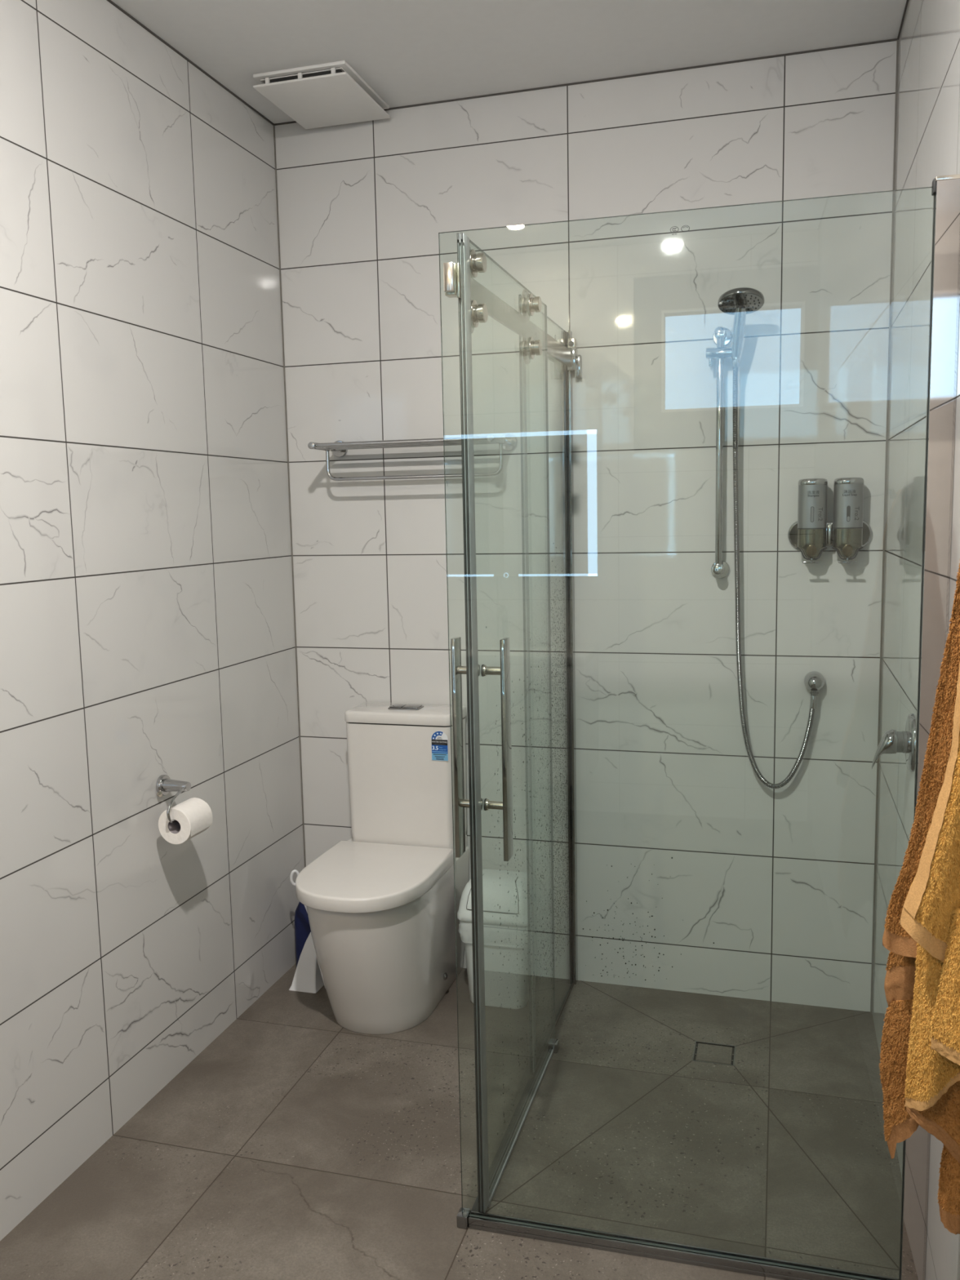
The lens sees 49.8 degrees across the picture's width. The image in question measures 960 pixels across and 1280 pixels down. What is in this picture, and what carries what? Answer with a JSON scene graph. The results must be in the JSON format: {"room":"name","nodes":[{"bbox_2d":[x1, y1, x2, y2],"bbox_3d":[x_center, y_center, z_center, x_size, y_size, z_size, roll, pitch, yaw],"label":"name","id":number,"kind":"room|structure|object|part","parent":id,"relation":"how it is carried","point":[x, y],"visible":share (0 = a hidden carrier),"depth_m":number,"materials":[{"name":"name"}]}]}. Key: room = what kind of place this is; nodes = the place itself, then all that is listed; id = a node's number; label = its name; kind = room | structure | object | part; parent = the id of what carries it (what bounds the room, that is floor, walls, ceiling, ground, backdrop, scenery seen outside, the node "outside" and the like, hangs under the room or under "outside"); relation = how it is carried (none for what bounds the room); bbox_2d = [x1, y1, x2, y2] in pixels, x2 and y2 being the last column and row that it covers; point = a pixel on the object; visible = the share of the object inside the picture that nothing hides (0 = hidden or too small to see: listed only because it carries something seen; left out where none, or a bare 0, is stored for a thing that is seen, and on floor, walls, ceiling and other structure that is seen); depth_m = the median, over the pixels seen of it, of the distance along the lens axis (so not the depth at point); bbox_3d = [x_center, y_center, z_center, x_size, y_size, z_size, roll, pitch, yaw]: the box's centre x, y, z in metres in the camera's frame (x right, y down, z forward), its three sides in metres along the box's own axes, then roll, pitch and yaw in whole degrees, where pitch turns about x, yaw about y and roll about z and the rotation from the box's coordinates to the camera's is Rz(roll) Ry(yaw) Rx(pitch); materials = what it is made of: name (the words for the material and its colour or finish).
{"room":"bathroom","nodes":[
{"label":"bathroom","id":0,"kind":"room"},
{"bbox_2d":[0,0,304,1240],"bbox_3d":[-0.987,-0.114,2.261,0.100,2.702,2.550,1,7,16],"label":"wall","id":1,"kind":"structure","parent":0,"point":[147,625],"depth_m":2.52,"materials":[{"name":"tile"}]},
{"bbox_2d":[155,774,191,822],"bbox_3d":[-0.792,0.404,2.636,0.080,0.102,0.134,1,7,16],"label":"paper holder","id":2,"kind":"object","parent":1,"relation":"attached to","point":[164,784],"visible":0.92,"depth_m":2.65,"materials":[{"name":"silver metal"}]},
{"bbox_3d":[-0.817,0.375,2.672,0.012,0.053,0.053,1,7,16],"label":"wall plate","id":3,"kind":"part","parent":2,"relation":"part of","materials":[{"name":"silver metal"}]},
{"bbox_3d":[-0.760,0.416,2.629,0.013,0.077,0.134,1,7,16],"label":"wire arm","id":4,"kind":"part","parent":2,"relation":"part of","materials":[{"name":"silver metal"}]},
{"bbox_3d":[-0.780,0.376,2.661,0.068,0.035,0.035,1,7,16],"label":"post","id":5,"kind":"part","parent":2,"relation":"part of","materials":[{"name":"silver metal"}]},
{"bbox_2d":[158,797,212,844],"bbox_3d":[-0.753,0.463,2.644,0.094,0.093,0.104,1,7,16],"label":"toilet roll","id":6,"kind":"object","parent":2,"relation":"hanging from","point":[193,815],"visible":1,"depth_m":2.60,"materials":[{"name":"paper"}]},
{"bbox_2d":[106,0,908,125],"bbox_3d":[-0.356,-1.325,0.951,1.805,0.004,4.200,1,7,16],"label":"trim","id":7,"kind":"structure","parent":1,"relation":"attached to","point":[109,1],"depth_m":2.85,"materials":[{"name":"white paint"}]},
{"bbox_2d":[0,963,902,1279],"bbox_3d":[-0.568,1.381,1.350,2.555,0.100,4.420,1,7,16],"label":"floor","id":8,"kind":"structure","parent":0,"point":[298,1144],"depth_m":2.40,"materials":[{"name":"tile"}]},
{"bbox_2d":[293,902,311,966],"bbox_3d":[-0.564,0.931,3.375,0.080,0.300,0.056,1,7,16],"label":"bottle","id":9,"kind":"object","parent":8,"relation":"on","point":[302,927],"visible":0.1,"depth_m":3.35,"materials":[{"name":"blue plastic"}]},
{"bbox_2d":[288,869,324,993],"bbox_3d":[-0.546,0.905,3.254,0.094,0.380,0.100,1,7,16],"label":"toilet brush","id":10,"kind":"object","parent":8,"relation":"on","point":[308,978],"visible":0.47,"depth_m":3.24,"materials":[{"name":"white plastic"}]},
{"bbox_2d":[295,702,469,1034],"bbox_3d":[-0.297,0.671,3.056,0.382,0.884,0.634,1,7,16],"label":"toilet","id":11,"kind":"object","parent":8,"relation":"on","point":[380,902],"visible":0.98,"depth_m":3.04,"materials":[{"name":"white ceramic"}]},
{"bbox_3d":[-0.321,0.679,2.973,0.382,0.041,0.460,1,7,16],"label":"seat lid","id":12,"kind":"part","parent":11,"relation":"part of","materials":[{"name":"white plastic"}]},
{"bbox_3d":[-0.231,0.228,3.219,0.351,0.034,0.177,1,7,16],"label":"cistern lid","id":13,"kind":"part","parent":11,"relation":"part of","materials":[{"name":"white ceramic"}]},
{"bbox_3d":[-0.231,0.209,3.218,0.100,0.004,0.060,1,7,16],"label":"flush plate","id":14,"kind":"part","parent":11,"relation":"part of","materials":[{"name":"silver metal"}]},
{"bbox_2d":[457,869,544,1008],"bbox_3d":[0.068,0.903,3.163,0.230,0.382,0.221,1,7,16],"label":"waste bin","id":15,"kind":"object","parent":8,"relation":"on","point":[513,922],"visible":0.73,"depth_m":3.07,"materials":[{"name":"plastic"}]},
{"bbox_3d":[0.065,0.771,3.147,0.230,0.111,0.220,1,7,16],"label":"bin lid","id":16,"kind":"part","parent":15,"relation":"part of","materials":[{"name":"plastic"}]},
{"bbox_2d":[438,173,959,1279],"bbox_3d":[0.520,0.161,2.478,0.929,2.003,1.206,1,7,16],"label":"shower frame","id":17,"kind":"object","parent":8,"relation":"on","point":[944,300],"visible":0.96,"depth_m":1.98,"materials":[{"name":"clear glass"}]},
{"bbox_2d":[449,231,555,1213],"bbox_3d":[0.084,0.180,2.395,0.114,1.995,0.737,1,7,16],"label":"sliding door","id":18,"kind":"structure","parent":17,"relation":"attached to","point":[471,313],"depth_m":2.10,"materials":[{"name":"clear glass"}]},
{"bbox_2d":[469,248,477,277],"bbox_3d":[-0.011,-0.727,1.995,0.002,0.052,0.052,1,7,16],"label":"washer","id":19,"kind":"object","parent":18,"relation":"in","point":[473,255],"depth_m":1.98,"materials":[{"name":"plastic"}]},
{"bbox_2d":[471,299,479,327],"bbox_3d":[-0.010,-0.634,2.006,0.002,0.052,0.052,1,7,16],"label":"washer","id":20,"kind":"object","parent":18,"relation":"in","point":[474,306],"depth_m":1.99,"materials":[{"name":"plastic"}]},
{"bbox_2d":[480,798,483,810],"bbox_3d":[0.002,0.340,2.137,0.002,0.025,0.025,1,7,16],"label":"washer","id":21,"kind":"object","parent":18,"relation":"in","point":[482,802],"depth_m":2.14,"materials":[{"name":"silver metal"}]},
{"bbox_2d":[528,293,533,315],"bbox_3d":[0.122,-0.796,2.454,0.002,0.052,0.052,1,7,16],"label":"washer","id":22,"kind":"object","parent":18,"relation":"in","point":[531,296],"depth_m":2.44,"materials":[{"name":"plastic"}]},
{"bbox_2d":[528,337,534,359],"bbox_3d":[0.124,-0.697,2.466,0.002,0.052,0.052,1,7,16],"label":"washer","id":23,"kind":"object","parent":18,"relation":"in","point":[531,342],"depth_m":2.45,"materials":[{"name":"plastic"}]},
{"bbox_3d":[0.109,-0.749,2.484,0.008,0.048,1.138,1,7,16],"label":"guide rail","id":24,"kind":"part","parent":17,"relation":"part of","materials":[{"name":"metal"}]},
{"bbox_3d":[0.195,0.122,2.872,0.006,1.985,0.581,1,7,16],"label":"glass","id":25,"kind":"part","parent":17,"relation":"part of","materials":[{"name":"clear glass"}]},
{"bbox_3d":[0.403,1.214,2.042,0.878,0.024,0.024,1,7,15],"label":"floor rail","id":26,"kind":"part","parent":17,"relation":"part of","materials":[{"name":"silver metal"}]},
{"bbox_2d":[692,1040,735,1066],"bbox_3d":[0.639,1.141,2.818,0.110,0.031,0.107,1,7,16],"label":"floor drain","id":27,"kind":"object","parent":8,"relation":"in","point":[708,1052],"visible":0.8,"depth_m":2.81,"materials":[{"name":"silver metal"}]},
{"bbox_2d":[111,0,906,124],"bbox_3d":[-0.624,-1.380,1.012,2.555,0.100,4.420,1,7,16],"label":"ceiling","id":28,"kind":"structure","parent":0,"point":[409,52],"depth_m":2.64,"materials":[{"name":"paint"}]},
{"bbox_2d":[253,60,390,128],"bbox_3d":[-0.446,-1.554,2.957,0.278,0.036,0.332,1,7,16],"label":"fan","id":29,"kind":"object","parent":28,"relation":"attached to","point":[331,93],"visible":1,"depth_m":2.90,"materials":[{"name":"white plastic"}]},
{"bbox_2d":[275,40,897,1011],"bbox_3d":[0.269,-0.250,3.164,1.805,2.702,0.100,1,7,16],"label":"wall","id":30,"kind":"structure","parent":0,"point":[780,881],"depth_m":3.05,"materials":[{"name":"tile"}]},
{"bbox_2d":[273,125,306,867],"bbox_3d":[-0.611,-0.267,3.364,0.004,2.682,0.004,1,7,16],"label":"trim","id":31,"kind":"structure","parent":30,"relation":"attached to","point":[273,126],"depth_m":3.33,"materials":[{"name":"tile"}]},
{"bbox_2d":[307,433,517,480],"bbox_3d":[-0.206,-0.549,3.098,0.605,0.130,0.215,1,7,16],"label":"towel rack","id":32,"kind":"object","parent":30,"relation":"attached to","point":[508,442],"visible":1,"depth_m":3.08,"materials":[{"name":"silver metal"}]},
{"bbox_3d":[-0.474,-0.591,3.166,0.021,0.022,0.205,1,7,16],"label":"arm","id":33,"kind":"part","parent":32,"relation":"part of","materials":[{"name":"silver metal"}]},
{"bbox_3d":[-0.203,-0.533,3.110,0.565,0.096,0.012,1,7,16],"label":"rail","id":34,"kind":"part","parent":32,"relation":"part of","materials":[{"name":"silver metal"}]},
{"bbox_3d":[0.057,-0.583,3.012,0.021,0.022,0.205,1,7,16],"label":"arm","id":35,"kind":"part","parent":32,"relation":"part of","materials":[{"name":"silver metal"}]},
{"bbox_2d":[582,857,714,980],"bbox_3d":[0.515,0.859,3.181,0.404,0.405,0.001,1,7,16],"label":"droplet","id":36,"kind":"object","parent":30,"relation":"attached to","point":[672,857],"visible":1,"depth_m":3.20,"materials":[{"name":"liquid"}]},
{"bbox_2d":[706,326,732,578],"bbox_3d":[0.682,-0.524,2.915,0.088,0.707,0.077,1,7,16],"label":"shower rail","id":37,"kind":"object","parent":30,"relation":"attached to","point":[722,336],"visible":0.94,"depth_m":2.90,"materials":[{"name":"silver metal"}]},
{"bbox_3d":[0.641,-0.774,2.877,0.009,0.024,0.009,1,7,16],"label":"slider lever","id":38,"kind":"part","parent":37,"relation":"part of","materials":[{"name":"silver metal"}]},
{"bbox_2d":[717,287,764,357],"bbox_3d":[0.695,-0.845,2.753,0.118,0.164,0.119,-7,9,-40],"label":"shower","id":39,"kind":"object","parent":37,"relation":"attached to","point":[739,302],"visible":1,"depth_m":2.76,"materials":[{"name":"silver metal"}]},
{"bbox_3d":[0.700,-0.834,2.796,0.032,0.131,0.070,-1,7,-1],"label":"handle","id":40,"kind":"part","parent":39,"relation":"part of","materials":[{"name":"silver metal"}]},
{"bbox_2d":[732,356,817,788],"bbox_3d":[0.826,-0.176,2.912,0.245,1.225,0.056,-1,7,4],"label":"shower hose","id":41,"kind":"object","parent":37,"relation":"hanging from","point":[735,361],"visible":1,"depth_m":2.94,"materials":[{"name":"metal"}]},
{"bbox_2d":[804,671,825,695],"bbox_3d":[0.949,0.123,2.932,0.057,0.064,0.055,1,7,16],"label":"wall outlet","id":42,"kind":"object","parent":30,"relation":"attached to","point":[814,681],"visible":1,"depth_m":2.92,"materials":[{"name":"silver metal"}]},
{"bbox_2d":[787,520,871,549],"bbox_3d":[0.974,-0.294,2.879,0.224,0.084,0.040,1,7,16],"label":"bracket","id":43,"kind":"object","parent":30,"relation":"attached to","point":[793,531],"visible":0.38,"depth_m":2.87,"materials":[{"name":"silver metal"}]},
{"bbox_2d":[795,478,827,563],"bbox_3d":[0.919,-0.330,2.858,0.083,0.232,0.071,1,7,16],"label":"soap dispenser","id":44,"kind":"object","parent":43,"relation":"attached to","point":[812,492],"visible":1,"depth_m":2.83,"materials":[{"name":"silver metal"}]},
{"bbox_3d":[0.916,-0.220,2.855,0.049,0.015,0.027,1,7,16],"label":"push lever","id":45,"kind":"part","parent":44,"relation":"part of","materials":[{"name":"silver metal"}]},
{"bbox_3d":[0.918,-0.369,2.854,0.077,0.118,0.068,1,7,16],"label":"tank","id":46,"kind":"part","parent":44,"relation":"part of","materials":[{"name":"silver metal"}]},
{"bbox_3d":[0.975,-0.294,2.878,0.140,0.066,0.039,1,7,16],"label":"cross plate","id":47,"kind":"part","parent":43,"relation":"part of","materials":[{"name":"silver metal"}]},
{"bbox_2d":[831,477,864,563],"bbox_3d":[1.009,-0.329,2.832,0.083,0.232,0.071,1,7,16],"label":"soap dispenser","id":48,"kind":"object","parent":43,"relation":"attached to","point":[848,492],"visible":1,"depth_m":2.80,"materials":[{"name":"silver metal"}]},
{"bbox_3d":[1.006,-0.219,2.829,0.049,0.015,0.027,1,7,16],"label":"push lever","id":49,"kind":"part","parent":48,"relation":"part of","materials":[{"name":"silver metal"}]},
{"bbox_3d":[1.008,-0.367,2.828,0.077,0.118,0.068,1,7,16],"label":"tank","id":50,"kind":"part","parent":48,"relation":"part of","materials":[{"name":"silver metal"}]},
{"bbox_3d":[0.999,-0.342,2.800,0.009,0.043,0.004,1,7,16],"label":"level frame","id":51,"kind":"part","parent":48,"relation":"part of","materials":[{"name":"clear plastic"}]},
{"bbox_2d":[870,40,898,1013],"bbox_3d":[1.119,-0.240,2.862,0.004,2.682,0.004,1,7,16],"label":"trim","id":52,"kind":"structure","parent":30,"relation":"attached to","point":[897,44],"depth_m":2.84,"materials":[{"name":"tile"}]},
{"bbox_2d":[871,0,959,1279],"bbox_3d":[0.600,0.021,0.898,0.100,2.702,4.300,1,7,16],"label":"wall","id":53,"kind":"structure","parent":0,"point":[927,148],"depth_m":2.33,"materials":[{"name":"tile"}]},
{"bbox_2d":[871,713,916,771],"bbox_3d":[0.884,0.218,2.213,0.080,0.125,0.124,1,7,16],"label":"shower mixer","id":54,"kind":"object","parent":53,"relation":"attached to","point":[892,741],"visible":0.97,"depth_m":2.19,"materials":[{"name":"silver metal"}]},
{"bbox_3d":[0.868,0.236,2.220,0.047,0.090,0.051,1,7,16],"label":"lever","id":55,"kind":"part","parent":54,"relation":"part of","materials":[{"name":"silver metal"}]},
{"bbox_3d":[0.918,0.218,2.204,0.010,0.124,0.124,1,7,16],"label":"wall plate","id":56,"kind":"part","parent":54,"relation":"part of","materials":[{"name":"silver metal"}]},
{"bbox_3d":[0.651,-0.190,1.307,0.037,0.044,0.044,1,7,16],"label":"towel hook","id":57,"kind":"object","parent":53,"relation":"attached to","visible":0},
{"bbox_2d":[878,560,959,1234],"bbox_3d":[0.623,0.314,1.419,0.126,1.058,0.070,1,7,16],"label":"towel","id":58,"kind":"object","parent":57,"relation":"hanging from","point":[899,1126],"visible":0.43,"depth_m":1.44,"materials":[{"name":"orange fabric"}]},
{"bbox_2d":[899,663,959,1164],"bbox_3d":[0.616,0.271,1.365,0.112,0.949,0.097,1,7,16],"label":"towel","id":59,"kind":"object","parent":57,"relation":"hanging from","point":[931,911],"visible":1,"depth_m":1.36,"materials":[{"name":"orange fabric"}]}
]}

